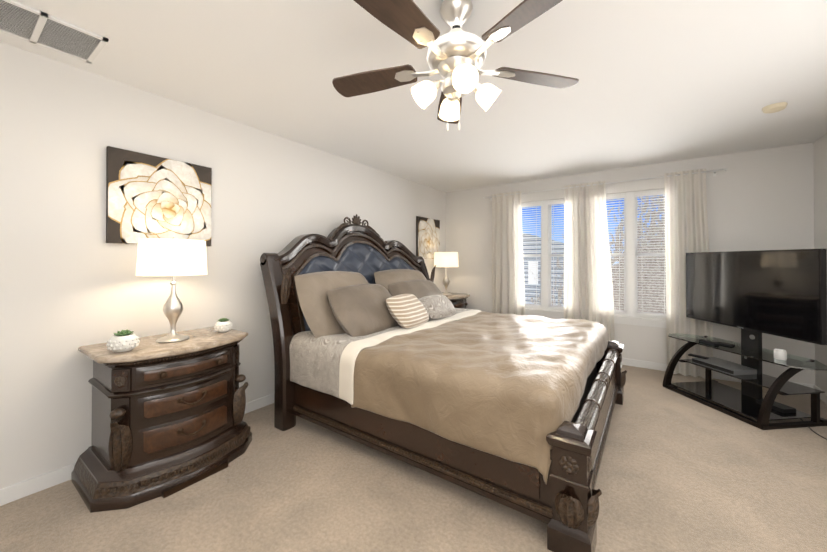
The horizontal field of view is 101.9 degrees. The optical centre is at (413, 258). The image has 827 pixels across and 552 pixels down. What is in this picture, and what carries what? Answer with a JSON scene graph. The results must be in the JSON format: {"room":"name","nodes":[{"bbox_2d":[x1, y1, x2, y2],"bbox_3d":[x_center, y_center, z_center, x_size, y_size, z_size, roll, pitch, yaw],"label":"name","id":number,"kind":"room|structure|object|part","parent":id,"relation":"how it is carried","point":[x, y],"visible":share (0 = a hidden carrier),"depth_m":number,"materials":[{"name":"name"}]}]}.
{"room":"bedroom","nodes":[
{"label":"bedroom","id":0,"kind":"room"},
{"bbox_2d":[0,42,445,488],"bbox_3d":[-1.187,0.084,3.289,0.140,2.440,5.800,0,0,35],"label":"wall","id":1,"kind":"structure","parent":0,"point":[71,282],"depth_m":2.10,"materials":[{"name":"white paint"}]},
{"bbox_2d":[0,393,273,505],"bbox_3d":[-1.123,1.261,3.236,0.017,0.085,5.800,0,0,35],"label":"baseboard","id":2,"kind":"structure","parent":1,"relation":"attached to","point":[16,491],"depth_m":1.88,"materials":[{"name":"white"}]},
{"bbox_2d":[106,146,211,245],"bbox_3d":[-1.743,-0.402,2.344,0.042,0.605,0.605,0,0,35],"label":"framed picture","id":3,"kind":"object","parent":1,"relation":"attached to","point":[149,196],"visible":0.98,"depth_m":2.28,"materials":[{"name":"grey fabric"}]},
{"bbox_2d":[416,216,439,258],"bbox_3d":[0.232,-0.314,5.142,0.042,0.620,0.620,0,0,35],"label":"framed picture","id":4,"kind":"object","parent":1,"relation":"attached to","point":[427,238],"visible":1,"depth_m":5.08,"materials":[{"name":"grey fabric"}]},
{"bbox_2d":[0,365,826,551],"bbox_3d":[0.545,1.346,2.059,4.380,0.100,6.080,0,0,35],"label":"floor","id":5,"kind":"structure","parent":0,"point":[679,472],"depth_m":1.79,"materials":[{"name":"carpet"}]},
{"bbox_2d":[71,326,251,512],"bbox_3d":[-1.501,0.908,2.129,0.610,0.778,0.850,0,0,35],"label":"nightstand","id":6,"kind":"object","parent":5,"relation":"on","point":[167,419],"visible":1,"depth_m":1.91,"materials":[{"name":"brown wood"}]},
{"bbox_2d":[106,329,139,351],"bbox_3d":[-1.635,0.458,1.889,0.140,0.114,0.146,0,0,35],"label":"succulent","id":7,"kind":"object","parent":6,"relation":"on","point":[124,340],"visible":1,"depth_m":1.85,"materials":[{"name":"white ceramic"}]},
{"bbox_2d":[136,237,206,342],"bbox_3d":[-1.539,0.186,2.148,0.372,0.662,0.372,0,0,35],"label":"lamp","id":8,"kind":"object","parent":6,"relation":"on","point":[173,257],"visible":0.96,"depth_m":2.03,"materials":[{"name":"white fabric"}]},
{"bbox_3d":[-1.539,-0.009,2.149,0.372,0.223,0.372,0,0,35],"label":"lamp shade","id":9,"kind":"part","parent":8,"relation":"part of","materials":[{"name":"fabric"}]},
{"bbox_2d":[214,318,232,331],"bbox_3d":[-1.361,0.470,2.400,0.119,0.097,0.123,0,0,35],"label":"succulent","id":10,"kind":"object","parent":6,"relation":"on","point":[223,325],"visible":1,"depth_m":2.37,"materials":[{"name":"white ceramic"}]},
{"bbox_2d":[260,214,626,551],"bbox_3d":[0.339,0.403,2.982,2.539,1.799,2.268,0,0,35],"label":"bed","id":11,"kind":"object","parent":5,"relation":"on","point":[383,346],"visible":1,"depth_m":2.15,"materials":[{"name":"beige fabric"}]},
{"bbox_3d":[0.396,0.894,2.938,1.925,0.495,1.910,0,0,35],"label":"mattress","id":12,"kind":"part","parent":11,"relation":"part of","materials":[{"name":"grey fabric"}]},
{"bbox_2d":[351,311,608,484],"bbox_3d":[0.736,0.809,2.705,1.296,0.473,2.177,0,0,35],"label":"comforter","id":13,"kind":"object","parent":11,"relation":"on","point":[502,394],"depth_m":1.89,"materials":[{"name":"beige fabric"}]},
{"bbox_2d":[442,292,469,308],"bbox_3d":[0.514,0.926,4.984,0.610,0.778,0.850,0,0,35],"label":"nightstand","id":14,"kind":"object","parent":5,"relation":"on","point":[457,300],"visible":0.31,"depth_m":4.82,"materials":[{"name":"brown wood"}]},
{"bbox_2d":[434,251,458,294],"bbox_3d":[0.491,0.205,5.042,0.372,0.662,0.372,0,0,35],"label":"lamp","id":15,"kind":"object","parent":14,"relation":"on","point":[446,259],"visible":0.98,"depth_m":4.90,"materials":[{"name":"white fabric"}]},
{"bbox_3d":[0.491,0.010,5.043,0.372,0.223,0.372,0,0,35],"label":"lamp shade","id":16,"kind":"part","parent":15,"relation":"part of","materials":[{"name":"white fabric"}]},
{"bbox_2d":[663,249,826,439],"bbox_3d":[2.887,0.615,3.003,0.597,1.375,1.284,0,0,-7],"label":"tv stand","id":17,"kind":"object","parent":5,"relation":"on","point":[753,295],"visible":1,"depth_m":2.87,"materials":[{"name":"black"}]},
{"bbox_2d":[0,0,826,191],"bbox_3d":[0.545,-1.194,2.075,4.380,0.100,6.080,0,0,35],"label":"ceiling","id":18,"kind":"structure","parent":0,"point":[661,81],"depth_m":2.09,"materials":[{"name":"white paint"}]},
{"bbox_2d":[0,0,108,63],"bbox_3d":[-1.859,-1.139,1.660,0.350,0.014,0.450,0,0,35],"label":"ceiling vent","id":19,"kind":"object","parent":18,"relation":"in","point":[19,20],"visible":1,"depth_m":1.68,"materials":[{"name":"white metal"}]},
{"bbox_2d":[332,0,578,130],"bbox_3d":[0.164,-0.857,1.495,1.223,0.578,1.189,0,0,35],"label":"fan","id":20,"kind":"object","parent":18,"relation":"hanging from","point":[456,55],"visible":1,"depth_m":1.47,"materials":[{"name":"brown wood"}]},
{"bbox_2d":[762,102,787,112],"bbox_3d":[2.696,-1.123,2.503,0.132,0.033,0.132,0,0,35],"label":"smoke detector","id":21,"kind":"object","parent":18,"relation":"attached to","point":[775,107],"visible":1,"depth_m":2.48,"materials":[{"name":"beige plastic"}]},
{"bbox_2d":[446,142,814,384],"bbox_3d":[2.258,0.092,4.494,4.380,2.440,0.140,0,0,35],"label":"wall","id":22,"kind":"structure","parent":0,"point":[761,199],"depth_m":3.65,"materials":[{"name":"white paint"}]},
{"bbox_2d":[521,199,563,318],"bbox_3d":[1.863,-0.009,4.733,0.960,1.635,0.135,0,0,35],"label":"window unit","id":23,"kind":"structure","parent":22,"relation":"in","point":[546,306],"depth_m":4.73,"materials":[{"name":"white plastic"}]},
{"bbox_2d":[483,168,726,378],"bbox_3d":[2.207,0.159,4.352,2.756,2.275,0.147,0,0,35],"label":"curtains","id":24,"kind":"object","parent":22,"relation":"hanging from","point":[588,288],"visible":0.73,"depth_m":4.23,"materials":[{"name":"white fabric"}]},
{"bbox_3d":[1.387,0.162,4.902,0.498,2.275,0.091,0,0,35],"label":"panel","id":25,"kind":"part","parent":24,"relation":"part of","materials":[{"name":"fabric"}]},
{"bbox_3d":[2.237,0.158,4.300,0.584,2.275,0.090,0,0,35],"label":"panel","id":26,"kind":"part","parent":24,"relation":"part of","materials":[{"name":"fabric"}]},
{"bbox_3d":[2.217,-0.934,4.374,2.756,0.060,0.112,0,0,35],"label":"rod","id":27,"kind":"part","parent":24,"relation":"part of","materials":[{"name":"white"}]},
{"bbox_3d":[3.050,0.154,3.725,0.412,2.275,0.093,0,0,35],"label":"panel","id":28,"kind":"part","parent":24,"relation":"part of","materials":[{"name":"fabric"}]},
{"bbox_2d":[606,189,665,327],"bbox_3d":[2.688,-0.013,4.151,0.980,1.635,0.135,0,0,35],"label":"window unit","id":29,"kind":"structure","parent":22,"relation":"in","point":[630,254],"depth_m":4.13,"materials":[{"name":"white"}]},
{"bbox_2d":[621,358,811,387],"bbox_3d":[2.217,1.269,4.420,4.050,0.085,0.014,0,0,35],"label":"baseboard","id":30,"kind":"structure","parent":22,"relation":"attached to","point":[625,361],"depth_m":3.94,"materials":[{"name":"white"}]},
{"bbox_2d":[813,133,826,392],"bbox_3d":[2.277,0.068,0.845,0.140,2.440,5.800,0,0,35],"label":"wall","id":31,"kind":"structure","parent":0,"point":[820,187],"depth_m":3.13,"materials":[{"name":"white paint"}]},
{"bbox_2d":[812,385,826,403],"bbox_3d":[2.213,1.246,0.882,0.017,0.085,5.800,0,0,35],"label":"baseboard","id":32,"kind":"structure","parent":31,"relation":"attached to","point":[823,396],"depth_m":3.08,"materials":[{"name":"white"}]},
{"label":"outside","id":33,"kind":"structure","parent":0,"visible":0},
{"bbox_2d":[522,195,665,313],"bbox_3d":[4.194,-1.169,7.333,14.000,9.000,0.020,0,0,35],"label":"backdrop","id":34,"kind":"structure","parent":33,"point":[528,274],"depth_m":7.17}
]}

